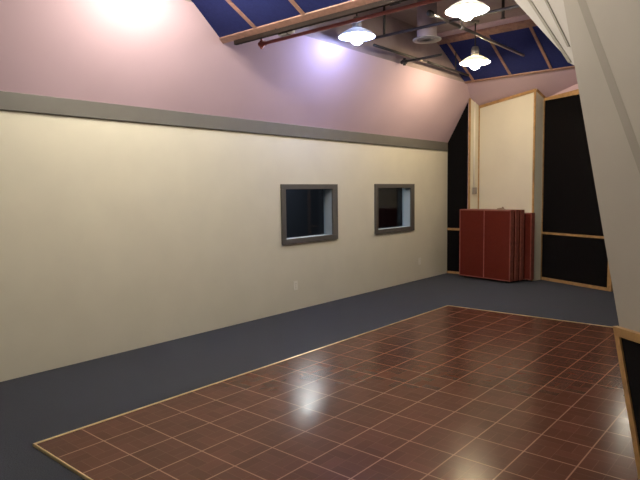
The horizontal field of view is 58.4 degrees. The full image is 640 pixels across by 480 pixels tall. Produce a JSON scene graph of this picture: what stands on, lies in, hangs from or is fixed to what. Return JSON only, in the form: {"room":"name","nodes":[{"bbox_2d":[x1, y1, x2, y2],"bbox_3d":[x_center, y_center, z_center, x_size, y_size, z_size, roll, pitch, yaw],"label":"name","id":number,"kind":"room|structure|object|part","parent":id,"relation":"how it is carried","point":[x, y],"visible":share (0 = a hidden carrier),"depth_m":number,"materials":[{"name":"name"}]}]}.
{"room":"studio","nodes":[
{"label":"studio","id":0,"kind":"room"},
{"bbox_2d":[0,110,447,381],"bbox_3d":[-1.434,-0.171,6.469,0.160,2.463,13.000,3,6,40],"label":"wall","id":1,"kind":"structure","parent":0,"point":[116,236],"depth_m":6.14,"materials":[{"name":"beige paint"}]},
{"bbox_2d":[0,91,447,150],"bbox_3d":[-1.607,-1.291,6.042,0.028,0.154,12.294,3,6,40],"label":"trim","id":2,"kind":"structure","parent":1,"relation":"attached to","point":[10,101],"depth_m":6.17,"materials":[{"name":"grey paint"}]},
{"bbox_2d":[293,281,297,289],"bbox_3d":[-0.327,0.612,7.695,0.010,0.124,0.080,3,6,40],"label":"wall outlet","id":3,"kind":"object","parent":1,"relation":"attached to","point":[295,283],"visible":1,"depth_m":7.69,"materials":[{"name":"beige plastic"}]},
{"bbox_2d":[280,184,337,244],"bbox_3d":[-0.180,-0.371,7.902,0.176,0.792,1.158,3,6,40],"label":"window","id":4,"kind":"structure","parent":1,"relation":"in","point":[330,191],"depth_m":8.08,"materials":[{"name":"grey paint"}]},
{"bbox_2d":[374,184,414,234],"bbox_3d":[1.188,-0.529,9.502,0.176,0.797,1.174,3,6,40],"label":"window","id":5,"kind":"structure","parent":1,"relation":"in","point":[408,190],"depth_m":9.80,"materials":[{"name":"grey paint"}]},
{"bbox_2d":[0,0,469,141],"bbox_3d":[-1.317,-2.166,6.010,0.677,1.587,12.750,3,6,40],"label":"wall","id":6,"kind":"structure","parent":0,"point":[155,54],"depth_m":6.30,"materials":[{"name":"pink paint"}]},
{"bbox_2d":[0,273,638,479],"bbox_3d":[0.323,1.204,5.165,9.525,0.139,13.300,3,6,40],"label":"floor","id":7,"kind":"structure","parent":0,"point":[448,392],"depth_m":4.39,"materials":[{"name":"tile"}]},
{"bbox_3d":[-0.540,1.378,2.554,3.355,0.018,0.013,3,6,40],"label":"edge trim","id":8,"kind":"part","parent":7,"relation":"part of","materials":[{"name":"beige wood"}]},
{"bbox_3d":[-0.038,1.100,5.721,0.028,0.018,5.498,3,6,40],"label":"edge trim","id":9,"kind":"part","parent":7,"relation":"part of","materials":[{"name":"beige wood"}]},
{"bbox_2d":[459,209,513,282],"bbox_3d":[2.886,0.087,9.985,0.098,1.231,1.052,-5,6,-38],"label":"acoustic panel","id":10,"kind":"object","parent":7,"relation":"on","point":[486,237],"visible":1,"depth_m":9.91,"materials":[{"name":"red fabric"}]},
{"bbox_2d":[483,209,518,281],"bbox_3d":[2.998,0.079,10.058,0.098,1.231,1.052,-5,6,-38],"label":"acoustic panel","id":11,"kind":"object","parent":7,"relation":"on","point":[516,212],"visible":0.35,"depth_m":9.64,"materials":[{"name":"red fabric"}]},
{"bbox_2d":[506,209,523,279],"bbox_3d":[3.110,0.071,10.132,0.098,1.231,1.052,-5,6,-38],"label":"acoustic panel","id":12,"kind":"object","parent":7,"relation":"on","point":[521,212],"visible":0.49,"depth_m":9.71,"materials":[{"name":"red fabric"}]},
{"bbox_2d":[523,213,534,280],"bbox_3d":[3.286,0.098,10.128,0.098,1.174,1.052,-5,6,-38],"label":"acoustic panel","id":13,"kind":"object","parent":7,"relation":"on","point":[529,218],"visible":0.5,"depth_m":9.73,"materials":[{"name":"red fabric"}]},
{"bbox_3d":[2.937,0.968,6.788,3.135,0.018,0.028,3,6,40],"label":"edge trim","id":14,"kind":"part","parent":7,"relation":"part of","materials":[{"name":"beige wood"}]},
{"bbox_2d":[286,188,401,237],"bbox_3d":[0.668,-0.685,11.350,3.000,2.600,9.000,3,6,40],"label":"wall","id":15,"kind":"structure","parent":0,"point":[304,207],"depth_m":12.60,"materials":[{"name":"glass"}]},
{"bbox_2d":[373,0,525,32],"bbox_3d":[1.273,-2.871,3.825,6.310,0.120,12.900,3,6,40],"label":"ceiling","id":16,"kind":"structure","parent":0,"point":[409,16],"depth_m":8.04,"materials":[{"name":"paint"}]},
{"bbox_2d":[339,14,374,44],"bbox_3d":[0.446,-2.716,6.931,0.444,0.695,0.444,3,6,40],"label":"pendant lamp","id":17,"kind":"object","parent":16,"relation":"hanging from","point":[356,34],"visible":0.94,"depth_m":6.90,"materials":[{"name":"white glass"}]},
{"bbox_3d":[0.448,-2.517,6.948,0.444,0.106,0.444,3,6,40],"label":"lamp shade","id":18,"kind":"part","parent":17,"relation":"part of","materials":[{"name":"white glass"}]},
{"bbox_3d":[0.449,-2.459,6.953,0.170,0.180,0.170,3,6,40],"label":"bulb","id":19,"kind":"part","parent":17,"relation":"part of","materials":[{"name":"white glass"}]},
{"bbox_2d":[373,44,468,75],"bbox_3d":[1.597,-2.933,8.562,0.041,0.571,2.750,3,6,40],"label":"ceiling pipe","id":20,"kind":"object","parent":16,"relation":"hanging from","point":[374,45],"visible":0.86,"depth_m":8.48,"materials":[{"name":"black metal"}]},
{"bbox_2d":[400,53,441,65],"bbox_3d":[1.446,-2.584,8.164,0.676,0.100,0.100,3,6,40],"label":"ceiling pipe","id":21,"kind":"object","parent":20,"relation":"attached to","point":[404,61],"visible":1,"depth_m":8.19,"materials":[{"name":"black metal"}]},
{"bbox_2d":[413,0,440,43],"bbox_3d":[1.365,-2.831,7.304,0.364,0.554,0.364,3,6,40],"label":"ceiling vent","id":22,"kind":"object","parent":16,"relation":"in","point":[428,35],"visible":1,"depth_m":7.21,"materials":[{"name":"metal"}]},
{"bbox_2d":[373,4,519,39],"bbox_3d":[2.744,-2.734,5.667,5.400,0.507,0.033,3,6,40],"label":"ceiling pipe","id":23,"kind":"object","parent":16,"relation":"hanging from","point":[517,5],"visible":0.82,"depth_m":6.88,"materials":[{"name":"black metal"}]},
{"bbox_3d":[0.818,-2.856,7.303,0.031,0.490,0.032,3,6,40],"label":"hanger rod","id":24,"kind":"part","parent":23,"relation":"part of","materials":[{"name":"black metal"}]},
{"bbox_2d":[445,0,488,20],"bbox_3d":[1.536,-2.649,5.974,0.444,0.695,0.444,3,6,40],"label":"pendant lamp","id":25,"kind":"object","parent":16,"relation":"hanging from","point":[466,10],"visible":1,"depth_m":5.96,"materials":[{"name":"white glass"}]},
{"bbox_3d":[1.539,-2.393,5.996,0.170,0.180,0.170,3,6,40],"label":"bulb","id":26,"kind":"part","parent":25,"relation":"part of","materials":[{"name":"white glass"}]},
{"bbox_2d":[460,20,490,69],"bbox_3d":[2.291,-2.872,8.455,0.444,0.695,0.444,3,6,40],"label":"pendant lamp","id":27,"kind":"object","parent":16,"relation":"hanging from","point":[475,60],"visible":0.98,"depth_m":8.42,"materials":[{"name":"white glass"}]},
{"bbox_3d":[2.295,-2.615,8.477,0.170,0.180,0.170,3,6,40],"label":"bulb","id":28,"kind":"part","parent":27,"relation":"part of","materials":[{"name":"white glass"}]},
{"bbox_3d":[2.294,-2.673,8.472,0.444,0.106,0.444,3,6,40],"label":"lamp shade","id":29,"kind":"part","parent":27,"relation":"part of","materials":[{"name":"white glass"}]},
{"bbox_2d":[426,10,524,56],"bbox_3d":[2.117,-2.868,7.431,0.066,0.524,2.780,3,6,40],"label":"metal pole","id":30,"kind":"object","parent":16,"relation":"hanging from","point":[430,13],"visible":0.93,"depth_m":7.12,"materials":[{"name":"metal"}]},
{"bbox_2d":[501,0,504,18],"bbox_3d":[2.374,-3.002,7.423,0.060,0.262,0.060,3,6,40],"label":"sprinkler","id":31,"kind":"object","parent":16,"relation":"attached to","point":[503,1],"visible":0.95,"depth_m":7.41,"materials":[{"name":"black metal"}]},
{"bbox_3d":[0.823,-2.364,3.455,6.470,0.902,1.582,3,6,40],"label":"ceiling","id":32,"kind":"structure","parent":16,"relation":"attached to","visible":0},
{"bbox_2d":[191,0,379,43],"bbox_3d":[0.848,-2.296,3.466,6.241,0.822,1.482,3,6,40],"label":"ceiling panel","id":33,"kind":"object","parent":32,"relation":"attached to","point":[231,20],"visible":1,"depth_m":5.42,"materials":[{"name":"blue fabric"}]},
{"bbox_2d":[234,0,406,44],"bbox_3d":[1.272,-1.951,4.158,5.600,0.130,0.108,3,6,40],"label":"track rail","id":34,"kind":"object","parent":33,"relation":"attached to","point":[285,31],"visible":0.88,"depth_m":5.21,"materials":[{"name":"brown metal"}]},
{"bbox_2d":[258,0,441,49],"bbox_3d":[1.514,-2.184,4.094,5.630,0.672,0.051,3,6,40],"label":"pipe","id":35,"kind":"object","parent":32,"relation":"attached to","point":[261,44],"visible":0.89,"depth_m":5.16,"materials":[{"name":"black metal"}]},
{"bbox_2d":[467,88,543,280],"bbox_3d":[3.154,-1.099,10.515,1.907,3.500,0.582,3,6,40],"label":"wall","id":36,"kind":"structure","parent":0,"point":[506,127],"depth_m":10.07,"materials":[{"name":"beige paint"}]},
{"bbox_2d":[447,103,467,273],"bbox_3d":[2.561,-0.934,10.679,0.400,3.155,0.030,3,6,40],"label":"acoustic panel","id":37,"kind":"object","parent":36,"relation":"attached to","point":[457,176],"visible":0.7,"depth_m":10.68,"materials":[{"name":"black fabric"}]},
{"bbox_2d":[468,98,470,208],"bbox_3d":[2.743,-0.963,10.530,0.044,3.236,0.012,-4,6,-34],"label":"trim","id":38,"kind":"structure","parent":36,"relation":"attached to","point":[469,138],"depth_m":10.47,"materials":[{"name":"brown wood"}]},
{"bbox_2d":[472,102,476,193],"bbox_3d":[2.848,-1.682,10.514,0.056,1.670,0.095,3,6,40],"label":"conduit","id":39,"kind":"object","parent":36,"relation":"attached to","point":[474,189],"visible":1,"depth_m":10.53,"materials":[{"name":"beige plastic"}]},
{"bbox_2d":[478,105,479,208],"bbox_3d":[2.953,-0.920,10.666,0.010,3.121,0.022,-4,6,-36],"label":"trim","id":40,"kind":"structure","parent":36,"relation":"attached to","point":[479,105],"depth_m":10.60,"materials":[{"name":"brown wood"}]},
{"bbox_2d":[479,89,535,107],"bbox_3d":[3.273,-2.478,10.063,0.014,0.186,1.170,-4,6,-36],"label":"trim","id":41,"kind":"structure","parent":36,"relation":"attached to","point":[532,90],"depth_m":10.02,"materials":[{"name":"brown wood"}]},
{"bbox_2d":[530,92,535,280],"bbox_3d":[3.628,-0.913,9.741,0.012,3.248,0.036,-4,6,-36],"label":"trim","id":42,"kind":"structure","parent":36,"relation":"attached to","point":[534,111],"depth_m":9.68,"materials":[{"name":"brown wood"}]},
{"bbox_2d":[540,98,544,279],"bbox_3d":[3.839,-0.862,9.861,0.030,3.120,0.010,-4,6,-35],"label":"trim","id":43,"kind":"structure","parent":36,"relation":"attached to","point":[544,98],"depth_m":9.85,"materials":[{"name":"brown wood"}]},
{"bbox_2d":[437,14,576,104],"bbox_3d":[4.739,-2.701,8.001,6.420,1.151,2.100,3,6,40],"label":"ceiling","id":44,"kind":"structure","parent":0,"point":[550,83],"depth_m":9.51,"materials":[{"name":"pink paint"}]},
{"bbox_2d":[437,19,574,82],"bbox_3d":[4.493,-2.832,7.583,6.066,0.567,1.045,3,6,40],"label":"ceiling panel","id":45,"kind":"object","parent":44,"relation":"attached to","point":[525,37],"visible":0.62,"depth_m":8.92,"materials":[{"name":"blue fabric"}]},
{"bbox_2d":[549,83,577,96],"bbox_3d":[5.064,-2.745,7.264,0.100,1.120,5.507,-3,5,-25],"label":"wall","id":46,"kind":"structure","parent":0,"point":[574,87],"depth_m":9.32,"materials":[{"name":"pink paint"}]},
{"bbox_2d":[563,0,639,331],"bbox_3d":[1.907,-0.641,2.011,0.300,4.033,3.720,-2,5,-13],"label":"wall","id":47,"kind":"structure","parent":0,"point":[616,174],"depth_m":2.98,"materials":[{"name":"grey paint"}]},
{"bbox_2d":[515,0,558,48],"bbox_3d":[1.481,-1.904,3.893,0.150,1.825,2.848,-2,5,-13],"label":"trim","id":48,"kind":"structure","parent":47,"relation":"attached to","point":[525,5],"depth_m":3.85,"materials":[{"name":"white paint"}]},
{"bbox_2d":[528,0,573,64],"bbox_3d":[1.429,-1.877,3.648,0.052,1.834,2.392,-2,5,-13],"label":"trim","id":49,"kind":"structure","parent":47,"relation":"attached to","point":[540,7],"depth_m":3.57,"materials":[{"name":"white paint"}]},
{"bbox_2d":[544,0,570,47],"bbox_3d":[1.428,-1.897,3.427,0.052,1.758,1.966,-2,5,-13],"label":"trim","id":50,"kind":"structure","parent":47,"relation":"attached to","point":[556,8],"depth_m":3.41,"materials":[{"name":"white paint"}]},
{"bbox_2d":[577,0,639,172],"bbox_3d":[1.444,-1.459,3.242,0.001,2.600,1.381,-2,5,-13],"label":"trim","id":51,"kind":"structure","parent":47,"relation":"attached to","point":[614,91],"depth_m":2.99,"materials":[{"name":"grey paint"}]},
{"bbox_2d":[613,326,639,479],"bbox_3d":[1.862,0.982,1.698,0.030,0.848,2.754,-2,5,-13],"label":"acoustic panel","id":52,"kind":"object","parent":47,"relation":"attached to","point":[627,341],"visible":1,"depth_m":2.89,"materials":[{"name":"black fabric"}]},
{"bbox_3d":[1.860,0.584,1.647,0.030,0.045,2.719,-2,5,-13],"label":"cap rail","id":53,"kind":"part","parent":52,"relation":"part of","materials":[{"name":"brown wood"}]},
{"bbox_3d":[5.092,-0.653,7.443,5.059,3.080,2.360,3,6,40],"label":"wall","id":54,"kind":"structure","parent":0,"visible":0},
{"bbox_2d":[541,89,612,291],"bbox_3d":[4.142,-0.850,9.233,0.034,3.189,1.375,-3,5,-25],"label":"acoustic panel","id":55,"kind":"object","parent":54,"relation":"attached to","point":[574,252],"visible":0.64,"depth_m":9.34,"materials":[{"name":"black fabric"}]},
{"bbox_3d":[4.420,-0.806,8.644,0.034,3.094,0.070,-3,5,-25],"label":"post","id":56,"kind":"part","parent":55,"relation":"part of","materials":[{"name":"brown wood"}]}
]}

